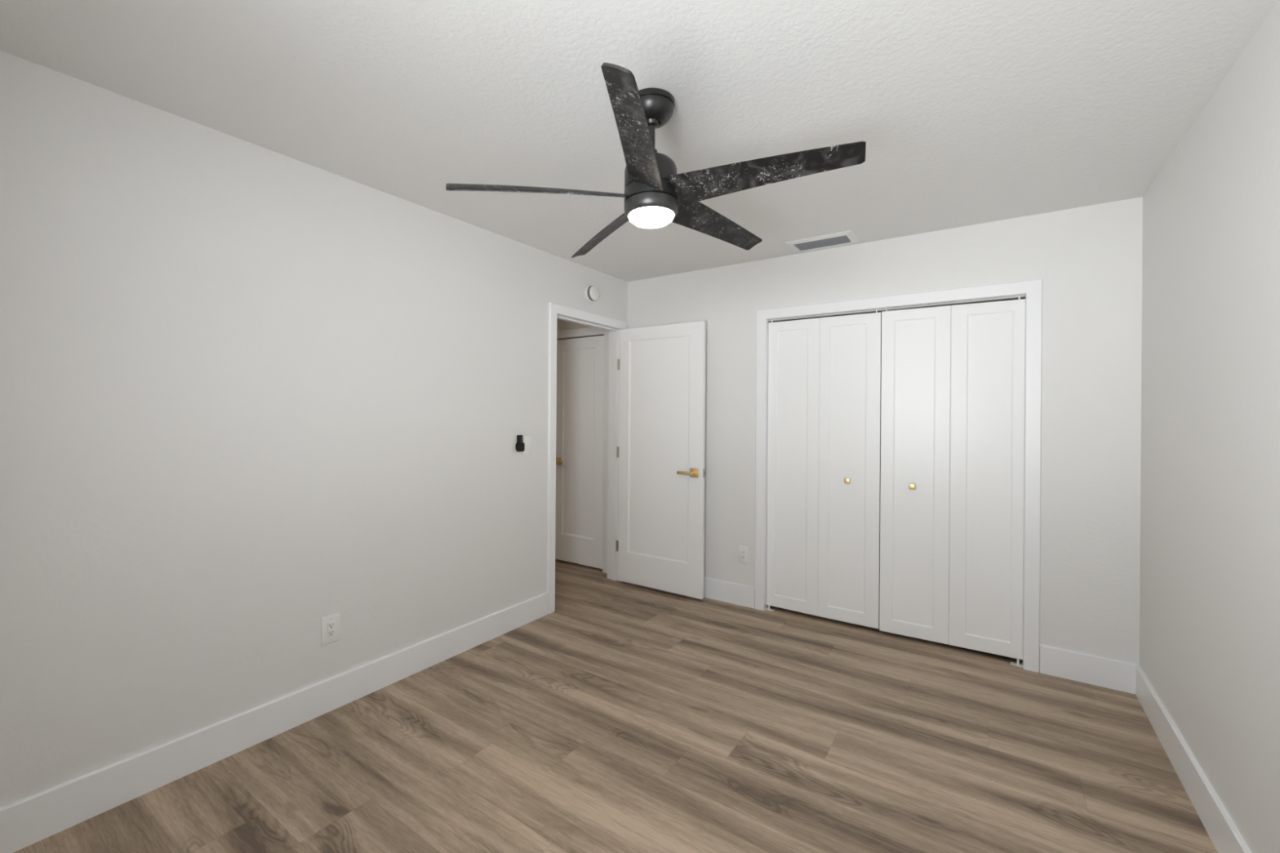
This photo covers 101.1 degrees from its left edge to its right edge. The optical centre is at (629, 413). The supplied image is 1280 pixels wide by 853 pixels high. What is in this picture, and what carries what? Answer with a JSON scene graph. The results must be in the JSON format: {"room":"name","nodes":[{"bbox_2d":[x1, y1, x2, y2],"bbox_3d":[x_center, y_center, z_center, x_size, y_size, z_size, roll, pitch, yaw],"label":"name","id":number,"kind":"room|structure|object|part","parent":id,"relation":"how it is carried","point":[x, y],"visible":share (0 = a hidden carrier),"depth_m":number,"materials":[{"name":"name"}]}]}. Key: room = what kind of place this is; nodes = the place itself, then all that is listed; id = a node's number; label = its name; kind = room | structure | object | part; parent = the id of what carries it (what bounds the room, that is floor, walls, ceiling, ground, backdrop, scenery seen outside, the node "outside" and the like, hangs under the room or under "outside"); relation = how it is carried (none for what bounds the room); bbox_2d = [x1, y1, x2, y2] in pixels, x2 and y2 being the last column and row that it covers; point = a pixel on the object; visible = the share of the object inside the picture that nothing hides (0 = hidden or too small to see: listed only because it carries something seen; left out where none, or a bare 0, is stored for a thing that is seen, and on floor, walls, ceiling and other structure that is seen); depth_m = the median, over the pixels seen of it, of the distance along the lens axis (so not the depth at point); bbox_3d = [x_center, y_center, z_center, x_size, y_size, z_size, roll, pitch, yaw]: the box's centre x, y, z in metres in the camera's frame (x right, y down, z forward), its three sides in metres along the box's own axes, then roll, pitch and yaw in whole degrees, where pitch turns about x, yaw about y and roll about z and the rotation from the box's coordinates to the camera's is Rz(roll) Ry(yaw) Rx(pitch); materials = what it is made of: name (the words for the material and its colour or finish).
{"room":"empty bedroom","nodes":[
{"label":"empty bedroom","id":0,"kind":"room"},
{"bbox_2d":[0,50,627,807],"bbox_3d":[-1.131,0.128,2.828,0.120,2.440,3.960,0,0,35],"label":"wall","id":1,"kind":"structure","parent":0,"point":[251,395],"depth_m":2.06,"materials":[{"name":"white paint"}]},
{"bbox_2d":[0,592,547,852],"bbox_3d":[-1.349,1.273,2.406,0.015,0.146,2.787,0,0,35],"label":"baseboard","id":2,"kind":"structure","parent":1,"relation":"attached to","point":[27,821],"depth_m":2.05,"materials":[{"name":"white wood"}]},
{"bbox_2d":[320,612,339,645],"bbox_3d":[-1.359,0.978,2.392,0.009,0.127,0.080,0,0,35],"label":"power outlet","id":3,"kind":"object","parent":1,"relation":"attached to","point":[330,624],"visible":1,"depth_m":2.39,"materials":[{"name":"white plastic"}]},
{"bbox_2d":[327,621,334,637],"bbox_3d":[-1.358,0.978,2.391,0.004,0.067,0.034,0,0,35],"label":"receptacle","id":4,"kind":"object","parent":3,"relation":"attached to","point":[331,624],"depth_m":2.39,"materials":[{"name":"grey plastic"}]},
{"bbox_2d":[515,435,524,451],"bbox_3d":[-0.695,0.186,3.333,0.028,0.104,0.054,0,0,35],"label":"remote","id":5,"kind":"object","parent":1,"relation":"attached to","point":[520,446],"visible":1,"depth_m":3.32,"materials":[{"name":"black plastic"}]},
{"bbox_2d":[523,435,532,454],"bbox_3d":[-0.659,0.204,3.402,0.010,0.120,0.072,0,0,35],"label":"light switch","id":6,"kind":"object","parent":1,"relation":"attached to","point":[527,440],"visible":0.98,"depth_m":3.40,"materials":[{"name":"white plastic"}]},
{"bbox_2d":[546,302,627,613],"bbox_3d":[-0.334,0.299,3.989,0.152,2.110,0.961,0,0,35],"label":"door frame","id":7,"kind":"structure","parent":1,"relation":"attached to","point":[554,309],"depth_m":3.99,"materials":[{"name":"white wood"}]},
{"bbox_2d":[584,284,599,302],"bbox_3d":[-0.274,-0.896,3.910,0.055,0.136,0.136,0,0,35],"label":"smoke detector","id":8,"kind":"object","parent":1,"relation":"attached to","point":[591,291],"visible":1,"depth_m":3.88,"materials":[{"name":"white plastic"}]},
{"bbox_2d":[616,320,706,599],"bbox_3d":[0.221,0.332,4.022,0.776,2.016,0.131,0,0,35],"label":"door","id":9,"kind":"structure","parent":1,"relation":"in","point":[661,448],"depth_m":4.00,"materials":[{"name":"white wood"}]},
{"bbox_3d":[0.399,0.431,3.828,0.130,0.023,0.013,0,0,35],"label":"handle","id":10,"kind":"part","parent":9,"relation":"part of","materials":[{"name":"gold metal"}]},
{"bbox_3d":[0.469,0.430,3.836,0.066,0.066,0.010,0,0,35],"label":"handle plate","id":11,"kind":"part","parent":9,"relation":"part of","materials":[{"name":"gold metal"}]},
{"bbox_2d":[556,319,604,340],"bbox_3d":[-0.575,0.132,4.830,1.230,2.440,0.120,0,0,35],"label":"wall","id":12,"kind":"structure","parent":0,"point":[562,325],"depth_m":4.75,"materials":[{"name":"white paint"}]},
{"bbox_2d":[555,335,604,568],"bbox_3d":[-0.458,0.328,4.667,0.603,2.011,0.093,0,0,35],"label":"door","id":13,"kind":"structure","parent":12,"relation":"in","point":[580,361],"depth_m":4.68,"materials":[{"name":"white wood"}]},
{"bbox_3d":[-0.656,0.429,4.810,0.066,0.066,0.010,0,0,35],"label":"handle plate","id":14,"kind":"part","parent":13,"relation":"part of","materials":[{"name":"gold metal"}]},
{"bbox_2d":[556,327,608,573],"bbox_3d":[-0.467,0.298,4.673,0.732,2.110,0.015,0,0,35],"label":"door frame","id":15,"kind":"structure","parent":12,"relation":"attached to","point":[586,331],"depth_m":4.49,"materials":[{"name":"white wood"}]},
{"bbox_2d":[13,559,1217,852],"bbox_3d":[-0.094,1.356,2.613,4.549,0.001,4.790,0,0,35],"label":"floor","id":16,"kind":"structure","parent":0,"point":[624,717],"depth_m":2.09,"materials":[{"name":"brown wood"}]},
{"bbox_2d":[0,0,1278,282],"bbox_3d":[-0.062,-1.144,2.633,4.549,0.120,4.840,0,0,35],"label":"ceiling","id":17,"kind":"structure","parent":0,"point":[966,113],"depth_m":1.76,"materials":[{"name":"white paint"}]},
{"bbox_2d":[445,62,866,257],"bbox_3d":[0.115,-0.870,1.826,1.292,0.425,1.299,0,0,35],"label":"ceiling fan","id":18,"kind":"object","parent":17,"relation":"hanging from","point":[655,196],"visible":1,"depth_m":1.72,"materials":[{"name":"black metal"}]},
{"bbox_3d":[-0.304,-0.747,1.753,0.593,0.067,0.114,0,0,-12],"label":"blade","id":19,"kind":"part","parent":18,"relation":"part of","materials":[{"name":"black wood"}]},
{"bbox_3d":[-0.110,-0.746,2.163,0.114,0.068,0.592,0,0,-30],"label":"blade","id":20,"kind":"part","parent":18,"relation":"part of","materials":[{"name":"black wood"}]},
{"bbox_3d":[0.023,-0.753,1.445,0.114,0.056,0.592,0,0,6],"label":"blade","id":21,"kind":"part","parent":18,"relation":"part of","materials":[{"name":"black wood"}]},
{"bbox_3d":[0.338,-0.749,2.104,0.114,0.061,0.592,0,0,42],"label":"blade","id":22,"kind":"part","parent":18,"relation":"part of","materials":[{"name":"black wood"}]},
{"bbox_3d":[0.420,-0.752,1.660,0.592,0.061,0.114,0,0,24],"label":"blade","id":23,"kind":"part","parent":18,"relation":"part of","materials":[{"name":"black wood"}]},
{"bbox_2d":[786,230,859,252],"bbox_3d":[1.201,-1.069,3.288,0.390,0.012,0.236,0,0,35],"label":"ceiling vent","id":24,"kind":"object","parent":17,"relation":"in","point":[846,237],"visible":1,"depth_m":3.26,"materials":[{"name":"white plastic"}]},
{"bbox_2d":[626,196,1142,671],"bbox_3d":[1.274,0.146,3.504,3.079,2.440,0.120,0,0,35],"label":"wall","id":25,"kind":"structure","parent":0,"point":[1087,260],"depth_m":2.78,"materials":[{"name":"white paint"}]},
{"bbox_2d":[703,577,755,608],"bbox_3d":[0.417,1.286,4.006,1.113,0.146,0.015,0,0,35],"label":"baseboard","id":26,"kind":"structure","parent":25,"relation":"attached to","point":[740,594],"depth_m":3.79,"materials":[{"name":"white wood"}]},
{"bbox_2d":[738,545,748,564],"bbox_3d":[0.808,1.000,3.742,0.074,0.120,0.009,0,0,35],"label":"power outlet","id":27,"kind":"object","parent":25,"relation":"attached to","point":[743,550],"visible":1,"depth_m":3.74,"materials":[{"name":"white plastic"}]},
{"bbox_2d":[741,549,745,559],"bbox_3d":[0.807,1.000,3.740,0.034,0.067,0.004,0,0,35],"label":"receptacle","id":28,"kind":"object","parent":27,"relation":"attached to","point":[743,551],"depth_m":3.74,"materials":[{"name":"grey plastic"}]},
{"bbox_2d":[764,310,881,629],"bbox_3d":[1.256,0.357,3.473,0.721,2.017,0.060,0,0,35],"label":"door","id":29,"kind":"structure","parent":25,"relation":"in","point":[823,528],"depth_m":3.45,"materials":[{"name":"white wood"}]},
{"bbox_3d":[1.111,0.349,3.586,0.352,1.970,0.028,0,0,35],"label":"panel","id":30,"kind":"part","parent":29,"relation":"part of","materials":[{"name":"white wood"}]},
{"bbox_3d":[1.385,0.426,3.357,0.030,0.030,0.016,0,0,33],"label":"knob","id":31,"kind":"part","parent":29,"relation":"part of","materials":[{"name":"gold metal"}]},
{"bbox_3d":[1.408,0.352,3.383,0.367,1.970,0.028,0,0,33],"label":"panel","id":32,"kind":"part","parent":29,"relation":"part of","materials":[{"name":"white wood"}]},
{"bbox_2d":[768,295,1025,321],"bbox_3d":[1.573,-0.649,3.288,1.438,0.005,0.028,0,0,35],"label":"door track","id":33,"kind":"object","parent":25,"relation":"attached to","point":[1011,297],"visible":1,"depth_m":3.21,"materials":[{"name":"white metal"}]},
{"bbox_2d":[754,279,1042,672],"bbox_3d":[1.568,0.324,3.292,1.576,2.087,0.137,0,0,35],"label":"door frame","id":34,"kind":"structure","parent":25,"relation":"attached to","point":[1033,289],"depth_m":2.88,"materials":[{"name":"white wood"}]},
{"bbox_2d":[879,296,1025,666],"bbox_3d":[1.849,0.362,3.058,0.713,2.017,0.057,0,0,32],"label":"door","id":35,"kind":"structure","parent":25,"relation":"in","point":[970,442],"depth_m":3.04,"materials":[{"name":"white wood"}]},
{"bbox_3d":[1.684,0.434,3.138,0.030,0.030,0.016,0,0,32],"label":"knob","id":36,"kind":"part","parent":35,"relation":"part of","materials":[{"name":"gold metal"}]},
{"bbox_3d":[1.709,0.354,3.163,0.366,1.970,0.028,0,0,32],"label":"panel","id":37,"kind":"part","parent":35,"relation":"part of","materials":[{"name":"white wood"}]},
{"bbox_3d":[2.011,0.356,2.973,0.346,1.970,0.028,0,0,32],"label":"panel","id":38,"kind":"part","parent":35,"relation":"part of","materials":[{"name":"white wood"}]},
{"bbox_2d":[1040,644,1139,693],"bbox_3d":[2.337,1.300,2.686,0.386,0.146,0.015,0,0,35],"label":"baseboard","id":39,"kind":"structure","parent":25,"relation":"attached to","point":[1108,673],"depth_m":2.68,"materials":[{"name":"white wood"}]},
{"bbox_2d":[1139,0,1279,852],"bbox_3d":[1.754,0.149,1.379,0.120,2.440,4.840,0,0,35],"label":"wall","id":40,"kind":"structure","parent":0,"point":[1210,576],"depth_m":1.68,"materials":[{"name":"white paint"}]},
{"bbox_2d":[1135,665,1251,852],"bbox_3d":[1.436,1.294,1.048,0.015,0.146,3.705,0,0,35],"label":"baseboard","id":41,"kind":"structure","parent":40,"relation":"attached to","point":[1221,829],"depth_m":1.87,"materials":[{"name":"white wood"}]}
]}

